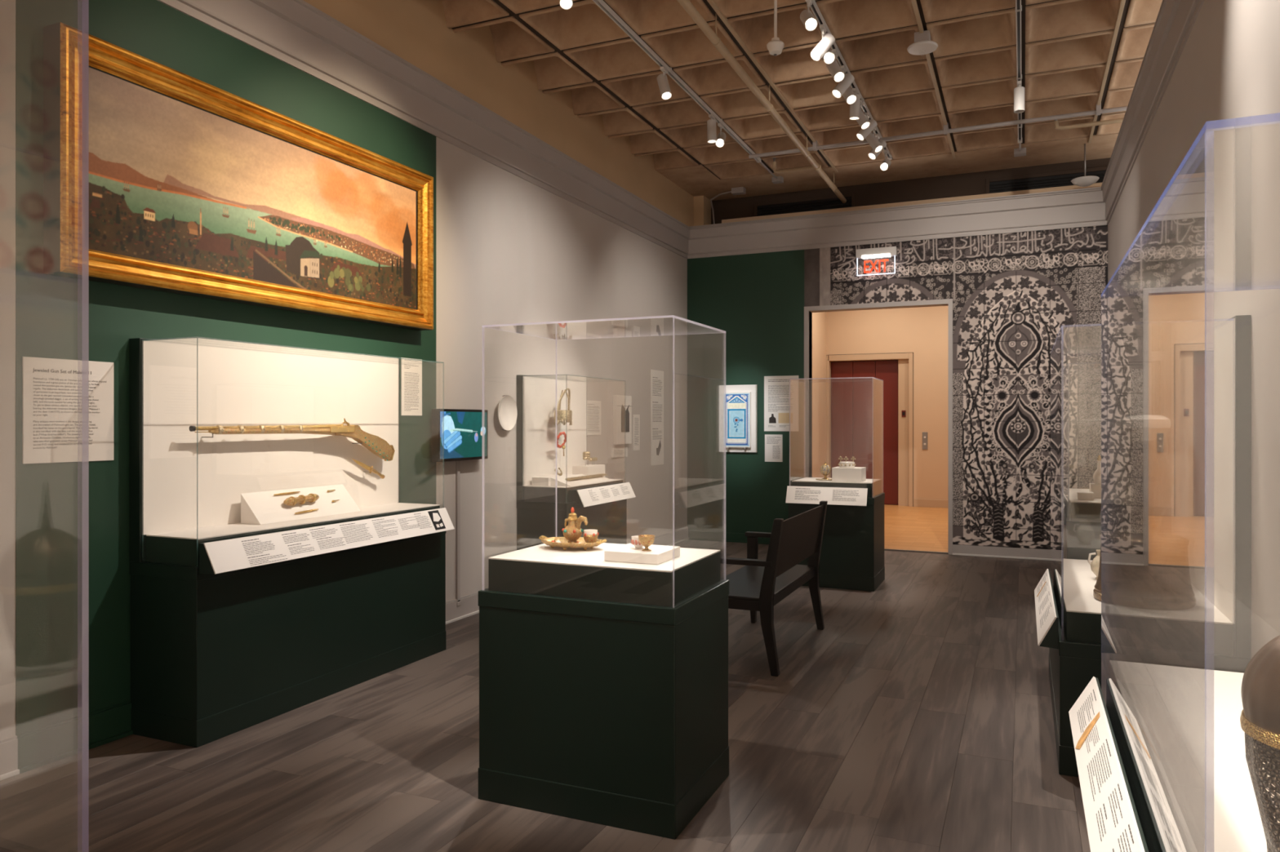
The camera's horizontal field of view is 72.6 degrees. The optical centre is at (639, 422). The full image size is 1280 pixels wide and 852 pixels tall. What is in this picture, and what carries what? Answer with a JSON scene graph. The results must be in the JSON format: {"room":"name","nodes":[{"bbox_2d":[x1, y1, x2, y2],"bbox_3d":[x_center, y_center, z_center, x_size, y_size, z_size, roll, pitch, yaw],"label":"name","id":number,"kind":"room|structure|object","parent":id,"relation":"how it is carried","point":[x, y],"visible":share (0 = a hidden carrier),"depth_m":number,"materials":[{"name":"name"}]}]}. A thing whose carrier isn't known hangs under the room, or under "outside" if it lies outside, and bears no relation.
{"room":"museum","nodes":[
{"label":"museum","id":0,"kind":"room"},
{"bbox_2d":[0,0,693,740],"bbox_3d":[-2.274,-0.925,4.877,0.212,4.950,15.100,0,0,24],"label":"wall","id":1,"kind":"structure","parent":0,"point":[508,249],"depth_m":5.99,"materials":[{"name":"grey paint"}]},
{"bbox_2d":[22,356,113,463],"bbox_3d":[-2.574,-0.053,3.941,0.008,0.462,0.408,0,0,24],"label":"wall label","id":2,"kind":"object","parent":1,"relation":"attached to","point":[50,389],"visible":0.88,"depth_m":3.91,"materials":[{"name":"white paper"}]},
{"bbox_2d":[43,22,433,330],"bbox_3d":[-2.036,-1.196,4.998,0.130,1.083,2.610,0,0,24],"label":"framed painting","id":3,"kind":"object","parent":1,"relation":"attached to","point":[197,188],"visible":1,"depth_m":4.57,"materials":[{"name":"wood"}]},
{"bbox_2d":[0,527,688,780],"bbox_3d":[-2.295,1.420,4.558,0.030,0.160,14.500,0,0,24],"label":"baseboard","id":4,"kind":"structure","parent":1,"relation":"attached to","point":[45,745],"depth_m":3.94,"materials":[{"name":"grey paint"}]},
{"bbox_2d":[400,357,422,415],"bbox_3d":[-1.608,-0.250,6.140,0.007,0.400,0.225,0,0,24],"label":"wall label","id":5,"kind":"object","parent":1,"relation":"attached to","point":[411,374],"visible":0.99,"depth_m":6.14,"materials":[{"name":"white paper"}]},
{"bbox_2d":[156,0,690,258],"bbox_3d":[-2.277,-2.292,4.550,0.070,0.385,14.500,0,0,24],"label":"trim","id":6,"kind":"structure","parent":1,"relation":"attached to","point":[296,33],"depth_m":6.14,"materials":[{"name":"grey paint"}]},
{"bbox_2d":[455,460,461,606],"bbox_3d":[-1.385,0.782,6.641,0.022,1.225,0.049,0,0,24],"label":"cable cover","id":7,"kind":"object","parent":1,"relation":"attached to","point":[457,463],"visible":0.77,"depth_m":6.63,"materials":[{"name":"grey paint"}]},
{"bbox_2d":[431,408,488,462],"bbox_3d":[-1.366,0.092,6.600,0.089,0.385,0.634,0,0,24],"label":"monitor","id":8,"kind":"object","parent":1,"relation":"attached to","point":[462,428],"visible":0.9,"depth_m":6.51,"materials":[{"name":"black plastic"}]},
{"bbox_2d":[497,395,517,431],"bbox_3d":[-1.116,-0.080,7.213,0.055,0.297,0.290,0,0,24],"label":"dish","id":9,"kind":"object","parent":1,"relation":"attached to","point":[507,408],"visible":1,"depth_m":7.24,"materials":[{"name":"white ceramic"}]},
{"bbox_2d":[586,400,600,435],"bbox_3d":[-0.465,-0.048,8.752,0.007,0.345,0.330,0,0,24],"label":"wall label","id":10,"kind":"object","parent":1,"relation":"attached to","point":[593,407],"visible":0.99,"depth_m":8.75,"materials":[{"name":"white paper"}]},
{"bbox_2d":[611,447,627,457],"bbox_3d":[-0.215,0.318,9.313,0.013,0.105,0.380,0,0,24],"label":"label","id":11,"kind":"object","parent":1,"relation":"attached to","point":[616,452],"visible":1,"depth_m":9.28,"materials":[{"name":"white paper"}]},
{"bbox_2d":[613,395,631,444],"bbox_3d":[-0.184,-0.030,9.328,0.057,0.520,0.369,0,0,24],"label":"picture","id":12,"kind":"object","parent":1,"relation":"attached to","point":[619,415],"visible":0.92,"depth_m":9.25,"materials":[{"name":"white paper"}]},
{"bbox_2d":[633,414,639,450],"bbox_3d":[-0.039,0.110,9.722,0.007,0.400,0.170,0,0,24],"label":"wall label","id":13,"kind":"object","parent":1,"relation":"attached to","point":[636,417],"visible":1,"depth_m":9.72,"materials":[{"name":"white paper"}]},
{"bbox_2d":[650,369,663,466],"bbox_3d":[0.206,-0.058,10.278,0.008,1.115,0.385,0,0,24],"label":"wall label","id":14,"kind":"object","parent":1,"relation":"attached to","point":[656,376],"visible":1,"depth_m":10.25,"materials":[{"name":"grey paper"}]},
{"bbox_2d":[0,504,1090,851],"bbox_3d":[1.125,1.600,6.442,5.176,0.200,20.700,0,0,24],"label":"floor","id":15,"kind":"structure","parent":0,"point":[919,717],"depth_m":3.87,"materials":[{"name":"wood"}]},
{"bbox_2d":[77,0,88,851],"bbox_3d":[-1.287,0.045,0.760,0.908,1.250,1.032,0,0,24],"label":"display cover","id":16,"kind":"object","parent":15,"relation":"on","point":[85,144],"visible":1,"depth_m":1.04,"materials":[{"name":"clear glass"}]},
{"bbox_2d":[128,337,454,747],"bbox_3d":[-1.822,0.547,4.960,0.568,1.905,1.900,0,0,24],"label":"display case","id":17,"kind":"object","parent":15,"relation":"on","point":[273,620],"visible":1,"depth_m":4.56,"materials":[{"name":"green paint"}]},
{"bbox_2d":[189,418,395,461],"bbox_3d":[-1.949,0.112,5.039,0.118,0.276,1.512,0,0,24],"label":"musket","id":18,"kind":"object","parent":17,"relation":"attached to","point":[379,446],"visible":0.99,"depth_m":5.14,"materials":[{"name":"gold metal"}]},
{"bbox_2d":[142,336,444,567],"bbox_3d":[-1.841,0.136,4.968,0.368,1.068,1.880,0,0,24],"label":"display cover","id":19,"kind":"object","parent":17,"relation":"on","point":[197,341],"visible":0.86,"depth_m":4.59,"materials":[{"name":"clear glass"}]},
{"bbox_2d":[240,484,360,524],"bbox_3d":[-1.912,0.459,4.975,0.144,0.160,0.760,0,0,24],"label":"wedge mount","id":20,"kind":"object","parent":17,"relation":"on","point":[262,508],"visible":0.91,"depth_m":4.87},
{"bbox_2d":[283,493,319,506],"bbox_3d":[-1.913,0.435,4.931,0.053,0.057,0.251,0,0,22],"label":"case","id":21,"kind":"object","parent":20,"relation":"on","point":[310,498],"visible":1,"depth_m":4.92,"materials":[{"name":"gold metal"}]},
{"bbox_2d":[427,510,445,530],"bbox_3d":[-1.293,0.620,5.551,0.062,0.115,0.105,0,0,24],"label":"photo","id":22,"kind":"object","parent":17,"relation":"attached to","point":[437,521],"depth_m":5.55,"materials":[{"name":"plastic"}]},
{"bbox_2d":[516,374,635,550],"bbox_3d":[-0.543,0.547,7.852,0.583,1.905,1.200,0,0,24],"label":"plinth","id":23,"kind":"object","parent":15,"relation":"on","point":[604,504],"visible":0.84,"depth_m":7.61,"materials":[{"name":"green paint"}]},
{"bbox_2d":[553,388,572,425],"bbox_3d":[-0.688,0.081,7.805,0.203,0.779,0.187,0,0,-26],"label":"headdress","id":24,"kind":"object","parent":23,"relation":"hanging from","point":[561,414],"visible":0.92,"depth_m":7.74,"materials":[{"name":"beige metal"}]},
{"bbox_2d":[532,474,613,486],"bbox_3d":[-0.589,0.504,7.807,0.360,0.069,0.860,0,0,24],"label":"wedge mount","id":25,"kind":"object","parent":23,"relation":"on","point":[550,480],"visible":0.84,"depth_m":7.53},
{"bbox_2d":[523,374,625,503],"bbox_3d":[-0.564,0.135,7.861,0.414,1.070,1.176,0,0,24],"label":"display cover","id":26,"kind":"object","parent":23,"relation":"on","point":[565,377],"visible":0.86,"depth_m":7.48,"materials":[{"name":"clear glass"}]},
{"bbox_2d":[572,464,604,476],"bbox_3d":[-0.477,0.469,8.162,0.160,0.139,0.360,0,0,24],"label":"block","id":27,"kind":"object","parent":23,"relation":"on","point":[591,469],"visible":0.56,"depth_m":8.03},
{"bbox_2d":[478,542,728,839],"bbox_3d":[-0.133,1.020,3.592,0.845,0.960,0.630,0,0,24],"label":"plinth","id":28,"kind":"object","parent":15,"relation":"on","point":[613,714],"visible":0.91,"depth_m":3.32,"materials":[{"name":"green paint"}]},
{"bbox_2d":[538,535,606,550],"bbox_3d":[-0.292,0.517,3.744,0.318,0.048,0.207,0,0,24],"label":"tray","id":29,"kind":"object","parent":28,"relation":"on","point":[562,542],"visible":0.94,"depth_m":3.68,"materials":[{"name":"gold metal"}]},
{"bbox_2d":[561,506,587,542],"bbox_3d":[-0.283,0.440,3.759,0.101,0.153,0.105,0,0,-15],"label":"coffee pot","id":30,"kind":"object","parent":29,"relation":"on","point":[573,531],"visible":0.98,"depth_m":3.74,"materials":[{"name":"gold metal"}]},
{"bbox_2d":[583,528,598,542],"bbox_3d":[-0.211,0.489,3.714,0.067,0.062,0.067,0,0,24],"label":"coffee cup","id":31,"kind":"object","parent":29,"relation":"on","point":[590,535],"visible":0.91,"depth_m":3.69,"materials":[{"name":"white ceramic"}]},
{"bbox_2d":[481,315,725,608],"bbox_3d":[-0.133,0.141,3.592,0.821,1.058,0.606,0,0,24],"label":"display cover","id":32,"kind":"object","parent":28,"relation":"on","point":[671,325],"visible":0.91,"depth_m":3.48,"materials":[{"name":"clear glass"}]},
{"bbox_2d":[604,543,679,564],"bbox_3d":[0.011,0.519,3.460,0.227,0.039,0.235,0,0,24],"label":"block","id":33,"kind":"object","parent":28,"relation":"on","point":[659,554],"visible":1,"depth_m":3.38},
{"bbox_2d":[638,534,654,551],"bbox_3d":[0.026,0.470,3.402,0.067,0.058,0.066,0,0,24],"label":"coffee cup","id":34,"kind":"object","parent":33,"relation":"on","point":[646,540],"visible":1,"depth_m":3.38,"materials":[{"name":"gold metal"}]},
{"bbox_2d":[720,501,827,676],"bbox_3d":[0.821,1.035,5.860,0.608,0.930,1.330,0,0,24],"label":"armchair","id":35,"kind":"object","parent":15,"relation":"on","point":[759,585],"visible":0.78,"depth_m":5.59,"materials":[{"name":"black wood"}]},
{"bbox_2d":[815,462,831,480],"bbox_3d":[1.742,0.450,8.191,0.184,0.179,0.184,0,0,24],"label":"globe ornament","id":36,"kind":"object","parent":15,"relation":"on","point":[825,469],"visible":0.98,"depth_m":8.16,"materials":[{"name":"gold metal"}]},
{"bbox_2d":[785,477,884,591],"bbox_3d":[1.832,1.020,8.146,0.780,0.960,0.750,0,0,24],"label":"plinth","id":37,"kind":"object","parent":15,"relation":"on","point":[852,553],"visible":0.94,"depth_m":7.85,"materials":[{"name":"green paint"}]},
{"bbox_2d":[831,466,866,482],"bbox_3d":[1.933,0.477,8.058,0.265,0.124,0.250,0,0,24],"label":"block","id":38,"kind":"object","parent":37,"relation":"on","point":[856,474],"visible":0.97,"depth_m":7.95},
{"bbox_2d":[789,377,883,497],"bbox_3d":[1.852,0.133,8.192,0.756,1.075,0.626,0,0,24],"label":"display cover","id":39,"kind":"object","parent":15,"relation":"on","point":[854,379],"visible":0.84,"depth_m":8.06,"materials":[{"name":"clear glass"}]},
{"bbox_2d":[1049,488,1101,559],"bbox_3d":[3.405,0.547,6.477,0.624,1.905,1.400,0,0,24],"label":"plinth","id":40,"kind":"object","parent":15,"relation":"on","point":[1082,531],"visible":0.05,"depth_m":5.91,"materials":[{"name":"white paint"}]},
{"bbox_2d":[1063,362,1101,519],"bbox_3d":[3.417,0.133,6.472,0.488,1.075,1.380,0,0,24],"label":"display cover","id":41,"kind":"object","parent":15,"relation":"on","point":[1085,367],"visible":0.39,"depth_m":6.14,"materials":[{"name":"clear glass"}]},
{"bbox_2d":[1076,491,1093,500],"bbox_3d":[3.122,0.514,6.110,0.100,0.050,0.100,0,0,24],"label":"block","id":42,"kind":"object","parent":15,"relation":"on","point":[1080,495],"visible":1,"depth_m":6.07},
{"bbox_2d":[1088,483,1101,498],"bbox_3d":[3.294,0.489,6.253,0.120,0.100,0.120,0,0,24],"label":"block","id":43,"kind":"object","parent":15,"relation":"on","point":[1095,489],"visible":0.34,"depth_m":6.21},
{"bbox_2d":[1093,454,1101,484],"bbox_3d":[3.294,0.333,6.253,0.084,0.211,0.084,0,0,24],"label":"perfume bottle","id":44,"kind":"object","parent":43,"relation":"on","point":[1097,474],"visible":0.82,"depth_m":6.24,"materials":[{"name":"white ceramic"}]},
{"bbox_2d":[1050,318,1233,639],"bbox_3d":[2.406,0.259,4.333,0.618,1.348,1.610,0,0,24],"label":"display cover","id":45,"kind":"object","parent":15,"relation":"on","point":[1086,338],"visible":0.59,"depth_m":4.15,"materials":[{"name":"clear glass"}]},
{"bbox_2d":[1034,315,1251,777],"bbox_3d":[2.389,0.537,4.340,0.765,1.925,1.630,0,0,24],"label":"display case","id":46,"kind":"object","parent":15,"relation":"on","point":[1214,368],"visible":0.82,"depth_m":3.71,"materials":[{"name":"green paint"}]},
{"bbox_2d":[1087,549,1100,580],"bbox_3d":[2.363,0.727,4.445,0.119,0.150,0.119,0,0,-21],"label":"ceramic jug","id":47,"kind":"object","parent":46,"relation":"on","point":[1095,564],"visible":0.34,"depth_m":4.44,"materials":[{"name":"beige ceramic"}]},
{"bbox_2d":[1093,534,1195,609],"bbox_3d":[2.264,0.442,3.921,0.400,0.720,0.400,0,0,24],"label":"candlestick","id":48,"kind":"object","parent":46,"relation":"on","point":[1187,599],"visible":0.12,"depth_m":3.77,"materials":[{"name":"gold metal"}]},
{"bbox_2d":[1068,666,1267,851],"bbox_3d":[1.268,0.547,1.709,0.701,1.905,1.650,0,0,24],"label":"plinth","id":49,"kind":"object","parent":15,"relation":"on","point":[1224,816],"visible":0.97,"depth_m":1.82,"materials":[{"name":"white paint"}]},
{"bbox_2d":[1101,168,1279,851],"bbox_3d":[1.288,0.219,1.715,0.558,1.192,1.607,0,0,24],"label":"display cover","id":50,"kind":"object","parent":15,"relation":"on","point":[1142,681],"visible":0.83,"depth_m":1.68,"materials":[{"name":"clear glass"}]},
{"bbox_2d":[1240,635,1279,851],"bbox_3d":[0.992,0.424,1.252,0.216,0.529,0.216,0,0,12],"label":"helmet","id":51,"kind":"object","parent":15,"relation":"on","point":[1260,718],"visible":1,"depth_m":1.25,"materials":[{"name":"brown metal"}]},
{"bbox_2d":[1244,733,1279,851],"bbox_3d":[0.994,0.555,1.251,0.204,0.200,0.206,0,0,24],"label":"curtain","id":52,"kind":"object","parent":51,"relation":"hanging from","point":[1262,750],"depth_m":1.25,"materials":[{"name":"metal"}]},
{"bbox_2d":[441,0,1162,200],"bbox_3d":[0.991,-3.215,3.497,7.400,0.530,15.400,0,0,24],"label":"ceiling","id":53,"kind":"structure","parent":0,"point":[580,49],"depth_m":7.61,"materials":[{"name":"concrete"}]},
{"bbox_2d":[592,0,760,163],"bbox_3d":[-0.368,-2.936,5.886,0.044,0.049,8.480,0,0,24],"label":"track","id":54,"kind":"object","parent":53,"relation":"attached to","point":[600,3],"visible":0.91,"depth_m":7.26,"materials":[{"name":"grey metal"}]},
{"bbox_2d":[657,66,671,99],"bbox_3d":[0.199,-2.784,7.176,0.092,0.256,0.159,0,0,-23],"label":"track spotlight","id":55,"kind":"object","parent":54,"relation":"hanging from","point":[662,80],"visible":1,"depth_m":7.15,"materials":[{"name":"white metal"}]},
{"bbox_2d":[706,114,716,143],"bbox_3d":[0.682,-2.788,8.275,0.088,0.248,0.095,0,0,-17],"label":"track spotlight","id":56,"kind":"object","parent":54,"relation":"hanging from","point":[711,124],"visible":1,"depth_m":8.24,"materials":[{"name":"white metal"}]},
{"bbox_2d":[715,123,725,147],"bbox_3d":[0.790,-2.792,8.521,0.086,0.241,0.210,0,0,12],"label":"track spotlight","id":57,"kind":"object","parent":54,"relation":"hanging from","point":[721,138],"visible":0.98,"depth_m":8.48,"materials":[{"name":"white metal"}]},
{"bbox_2d":[676,0,846,203],"bbox_3d":[0.333,-2.841,6.386,0.534,0.238,9.960,0,0,24],"label":"pipe","id":58,"kind":"object","parent":53,"relation":"hanging from","point":[686,5],"visible":1,"depth_m":7.33,"materials":[{"name":"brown metal"}]},
{"bbox_2d":[706,0,838,173],"bbox_3d":[1.086,-2.949,7.442,0.028,0.027,6.100,0,0,24],"label":"conduit","id":59,"kind":"object","parent":53,"relation":"attached to","point":[725,20],"visible":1,"depth_m":7.34,"materials":[{"name":"metal"}]},
{"bbox_2d":[766,0,784,56],"bbox_3d":[0.777,-2.533,5.000,0.100,0.855,0.100,0,0,24],"label":"sensor","id":60,"kind":"object","parent":53,"relation":"hanging from","point":[775,46],"visible":1,"depth_m":4.98,"materials":[{"name":"white plastic"}]},
{"bbox_2d":[809,0,892,159],"bbox_3d":[0.969,-2.936,5.560,0.044,0.049,8.960,0,0,24],"label":"track","id":61,"kind":"object","parent":53,"relation":"attached to","point":[814,7],"visible":0.51,"depth_m":7.04,"materials":[{"name":"grey metal"}]},
{"bbox_2d":[800,0,817,31],"bbox_3d":[1.158,-2.790,5.989,0.086,0.245,0.205,0,0,-3],"label":"track spotlight","id":62,"kind":"object","parent":61,"relation":"hanging from","point":[809,21],"visible":1,"depth_m":5.96,"materials":[{"name":"white metal"}]},
{"bbox_2d":[810,24,835,61],"bbox_3d":[1.346,-2.787,6.420,0.194,0.250,0.089,0,0,-24],"label":"track spotlight","id":63,"kind":"object","parent":61,"relation":"hanging from","point":[827,42],"visible":1,"depth_m":6.40,"materials":[{"name":"white metal"}]},
{"bbox_2d":[822,33,835,64],"bbox_3d":[1.411,-2.793,6.566,0.086,0.237,0.212,0,0,3],"label":"track spotlight","id":64,"kind":"object","parent":61,"relation":"hanging from","point":[828,57],"visible":0.5,"depth_m":6.51,"materials":[{"name":"white metal"}]},
{"bbox_2d":[826,48,844,82],"bbox_3d":[1.532,-2.786,6.841,0.087,0.252,0.189,0,0,-17],"label":"track spotlight","id":65,"kind":"object","parent":61,"relation":"hanging from","point":[836,72],"visible":0.83,"depth_m":6.81,"materials":[{"name":"white metal"}]},
{"bbox_2d":[831,65,854,97],"bbox_3d":[1.667,-2.786,7.153,0.191,0.252,0.092,0,0,-21],"label":"track spotlight","id":66,"kind":"object","parent":61,"relation":"hanging from","point":[840,89],"visible":0.92,"depth_m":7.12,"materials":[{"name":"white metal"}]},
{"bbox_2d":[842,73,856,104],"bbox_3d":[1.742,-2.786,7.317,0.088,0.252,0.190,0,0,-18],"label":"track spotlight","id":67,"kind":"object","parent":61,"relation":"hanging from","point":[850,97],"visible":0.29,"depth_m":7.28,"materials":[{"name":"white metal"}]},
{"bbox_2d":[848,88,860,119],"bbox_3d":[1.882,-2.787,7.638,0.087,0.250,0.097,0,0,-14],"label":"track spotlight","id":68,"kind":"object","parent":61,"relation":"hanging from","point":[854,108],"visible":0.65,"depth_m":7.60,"materials":[{"name":"white metal"}]},
{"bbox_2d":[856,99,870,129],"bbox_3d":[2.003,-2.785,7.912,0.100,0.255,0.176,0,0,-34],"label":"track spotlight","id":69,"kind":"object","parent":61,"relation":"hanging from","point":[863,122],"visible":0.59,"depth_m":7.88,"materials":[{"name":"white metal"}]},
{"bbox_2d":[856,112,877,141],"bbox_3d":[2.142,-2.787,8.233,0.196,0.249,0.098,0,0,-13],"label":"track spotlight","id":70,"kind":"object","parent":61,"relation":"hanging from","point":[861,135],"visible":0.88,"depth_m":8.20,"materials":[{"name":"white metal"}]},
{"bbox_2d":[865,128,882,152],"bbox_3d":[2.305,-2.785,8.599,0.101,0.253,0.183,0,0,-36],"label":"track spotlight","id":71,"kind":"object","parent":61,"relation":"hanging from","point":[871,139],"visible":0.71,"depth_m":8.58,"materials":[{"name":"white metal"}]},
{"bbox_2d":[906,30,937,55],"bbox_3d":[2.147,-2.868,6.626,0.224,0.165,0.224,0,0,24],"label":"smoke detector","id":72,"kind":"object","parent":53,"relation":"attached to","point":[922,45],"visible":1,"depth_m":6.58,"materials":[{"name":"grey paint"}]},
{"bbox_2d":[911,0,955,159],"bbox_3d":[2.276,-2.949,6.919,0.028,0.027,6.100,0,0,24],"label":"conduit","id":73,"kind":"object","parent":53,"relation":"attached to","point":[914,4],"visible":0.8,"depth_m":7.42,"materials":[{"name":"metal"}]},
{"bbox_2d":[748,102,1127,158],"bbox_3d":[3.158,-2.910,8.579,4.320,0.100,0.070,0,0,24],"label":"conduit","id":74,"kind":"object","parent":53,"relation":"attached to","point":[1098,111],"visible":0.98,"depth_m":8.60,"materials":[{"name":"metal"}]},
{"bbox_2d":[1015,0,1022,143],"bbox_3d":[2.167,-2.936,5.006,0.044,0.049,8.910,0,0,24],"label":"track","id":75,"kind":"object","parent":53,"relation":"attached to","point":[1018,2],"visible":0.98,"depth_m":6.82,"materials":[{"name":"grey metal"}]},
{"bbox_2d":[1013,80,1024,113],"bbox_3d":[3.251,-2.788,7.473,0.086,0.248,0.100,0,0,24],"label":"track spotlight","id":76,"kind":"object","parent":75,"relation":"hanging from","point":[1019,92],"visible":1,"depth_m":7.44,"materials":[{"name":"white metal"}]},
{"bbox_2d":[1071,143,1099,186],"bbox_3d":[4.713,-2.732,9.234,0.270,0.455,0.270,0,0,24],"label":"fitting","id":77,"kind":"object","parent":53,"relation":"attached to","point":[1083,181],"visible":1,"depth_m":9.18,"materials":[{"name":"white metal"}]},
{"bbox_2d":[1071,175,1099,186],"bbox_3d":[4.713,-2.542,9.234,0.270,0.075,0.270,0,0,24],"label":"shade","id":78,"kind":"object","parent":77,"relation":"on","point":[1083,181],"depth_m":9.16,"materials":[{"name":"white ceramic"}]},
{"bbox_2d":[1053,118,1123,130],"bbox_3d":[4.594,-2.889,8.129,1.329,0.157,0.041,0,0,25],"label":"pipe","id":79,"kind":"object","parent":53,"relation":"hanging from","point":[1057,126],"visible":0.57,"depth_m":8.28,"materials":[{"name":"grey metal"}]},
{"bbox_2d":[1088,0,1125,143],"bbox_3d":[3.503,-2.949,6.380,0.028,0.027,6.100,0,0,24],"label":"conduit","id":80,"kind":"object","parent":53,"relation":"attached to","point":[1122,2],"visible":1,"depth_m":7.01,"materials":[{"name":"metal"}]},
{"bbox_2d":[687,249,948,537],"bbox_3d":[2.894,-0.490,10.283,4.926,3.980,0.164,0,0,24],"label":"wall","id":81,"kind":"structure","parent":0,"point":[757,300],"depth_m":10.91,"materials":[{"name":"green paint"}]},
{"bbox_2d":[688,530,770,544],"bbox_3d":[1.310,1.442,10.877,1.487,0.115,0.030,0,0,24],"label":"baseboard","id":82,"kind":"structure","parent":81,"relation":"attached to","point":[693,535],"depth_m":11.00,"materials":[{"name":"green paint"}]},
{"bbox_2d":[719,384,757,453],"bbox_3d":[1.217,-0.050,10.885,0.520,0.860,0.090,0,0,24],"label":"tile panel","id":83,"kind":"object","parent":81,"relation":"attached to","point":[741,401],"visible":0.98,"depth_m":10.85,"materials":[{"name":"blue tile"}]},
{"bbox_2d":[764,434,782,462],"bbox_3d":[1.646,0.315,10.738,0.222,0.336,0.007,0,0,24],"label":"wall label","id":84,"kind":"object","parent":81,"relation":"attached to","point":[773,442],"visible":1,"depth_m":10.73,"materials":[{"name":"white paper"}]},
{"bbox_2d":[764,375,798,431],"bbox_3d":[1.733,-0.233,10.698,0.430,0.680,0.008,0,0,24],"label":"wall label","id":85,"kind":"object","parent":81,"relation":"attached to","point":[776,388],"visible":0.98,"depth_m":10.70,"materials":[{"name":"white paper"}]},
{"bbox_2d":[855,246,897,275],"bbox_3d":[2.765,-1.881,10.194,0.460,0.307,0.098,0,0,24],"label":"exit sign","id":86,"kind":"object","parent":81,"relation":"attached to","point":[880,252],"visible":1,"depth_m":10.16,"materials":[{"name":"red plastic"}]},
{"bbox_2d":[804,298,952,555],"bbox_3d":[2.802,0.048,10.314,1.698,2.905,0.180,0,0,24],"label":"trim","id":87,"kind":"structure","parent":81,"relation":"attached to","point":[806,313],"depth_m":10.16,"materials":[{"name":"grey paint"}]},
{"bbox_2d":[687,186,1107,258],"bbox_3d":[2.812,-2.300,10.282,4.776,0.400,0.230,0,0,24],"label":"trim","id":88,"kind":"structure","parent":81,"relation":"attached to","point":[1081,207],"depth_m":10.08,"materials":[{"name":"grey paint"}]},
{"bbox_2d":[804,225,1107,549],"bbox_3d":[3.487,-0.360,9.932,3.259,3.490,0.001,0,0,24],"label":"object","id":89,"kind":"object","parent":81,"relation":"attached to","point":[1012,295],"visible":0.79,"depth_m":9.69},
{"bbox_2d":[952,544,1050,560],"bbox_3d":[4.260,1.442,9.581,1.561,0.115,0.030,0,0,24],"label":"baseboard","id":90,"kind":"structure","parent":81,"relation":"attached to","point":[963,550],"depth_m":9.68,"materials":[{"name":"grey paint"}]},
{"bbox_2d":[812,311,826,477],"bbox_3d":[2.334,-0.500,13.862,0.200,4.000,5.940,0,0,24],"label":"wall","id":91,"kind":"structure","parent":0,"point":[819,319],"depth_m":15.60,"materials":[{"name":"beige paint"}]},
{"bbox_2d":[826,306,948,506],"bbox_3d":[5.480,-0.500,15.502,4.240,4.000,0.406,0,0,24],"label":"wall","id":92,"kind":"structure","parent":0,"point":[922,331],"depth_m":15.51,"materials":[{"name":"beige paint"}]},
{"bbox_2d":[831,360,897,505],"bbox_3d":[4.154,0.180,16.115,1.240,2.640,0.070,0,0,24],"label":"door","id":93,"kind":"structure","parent":92,"relation":"in","point":[851,402],"depth_m":16.05,"materials":[{"name":"red paint"}]},
{"bbox_2d":[826,352,912,506],"bbox_3d":[4.222,0.128,15.996,1.540,2.745,0.315,0,0,24],"label":"trim","id":94,"kind":"structure","parent":92,"relation":"attached to","point":[904,360],"depth_m":15.69,"materials":[{"name":"paint"}]},
{"bbox_2d":[913,498,948,507],"bbox_3d":[6.106,1.430,15.001,2.690,0.140,0.020,0,0,24],"label":"baseboard","id":95,"kind":"structure","parent":92,"relation":"attached to","point":[917,502],"depth_m":15.41,"materials":[{"name":"paint"}]},
{"bbox_2d":[711,157,1110,224],"bbox_3d":[4.122,-2.450,10.313,7.150,1.100,0.200,0,0,24],"label":"wall","id":96,"kind":"structure","parent":0,"point":[975,183],"depth_m":10.58,"materials":[{"name":"black paint"}]},
{"bbox_2d":[693,195,711,226],"bbox_3d":[0.817,-2.475,11.492,0.150,0.950,0.300,0,0,24],"label":"stub","id":97,"kind":"object","parent":96,"relation":"attached to","point":[702,205],"visible":0.29,"depth_m":11.36,"materials":[{"name":"beige paint"}]},
{"bbox_2d":[710,186,746,224],"bbox_3d":[1.083,-2.724,11.200,0.223,0.453,0.728,0,0,-30],"label":"junction box","id":98,"kind":"object","parent":96,"relation":"attached to","point":[740,190],"visible":0.93,"depth_m":10.97,"materials":[{"name":"grey paint"}]},
{"bbox_2d":[754,192,855,217],"bbox_3d":[2.079,-2.600,11.082,1.290,0.500,0.035,0,0,24],"label":"air vent","id":99,"kind":"object","parent":96,"relation":"in","point":[831,202],"visible":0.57,"depth_m":11.08,"materials":[{"name":"black metal"}]},
{"bbox_2d":[986,166,1107,194],"bbox_3d":[4.688,-2.600,9.936,1.390,0.500,0.035,0,0,24],"label":"air vent","id":100,"kind":"object","parent":96,"relation":"in","point":[1057,179],"visible":0.23,"depth_m":9.98,"materials":[{"name":"black metal"}]},
{"bbox_2d":[721,182,1102,223],"bbox_3d":[4.366,-2.550,12.969,4.640,0.100,5.940,0,0,24],"label":"ledge","id":101,"kind":"structure","parent":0,"point":[1096,184],"depth_m":10.22,"materials":[{"name":"beige paint"}]},
{"bbox_2d":[1075,711,1099,749],"bbox_3d":[1.156,0.798,2.250,0.057,0.098,0.070,0,0,24],"label":"photo","id":102,"kind":"object","parent":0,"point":[1094,723],"depth_m":2.25},
{"bbox_2d":[1107,0,1279,659],"bbox_3d":[2.164,-0.465,2.686,0.150,4.030,14.660,0,0,24],"label":"wall","id":103,"kind":"structure","parent":0,"point":[1216,120],"depth_m":3.72,"materials":[{"name":"grey paint"}]},
{"bbox_2d":[1101,0,1204,225],"bbox_3d":[2.100,-2.300,2.627,0.220,0.400,14.500,0,0,24],"label":"trim","id":104,"kind":"structure","parent":103,"relation":"attached to","point":[1175,20],"depth_m":5.95,"materials":[{"name":"grey paint"}]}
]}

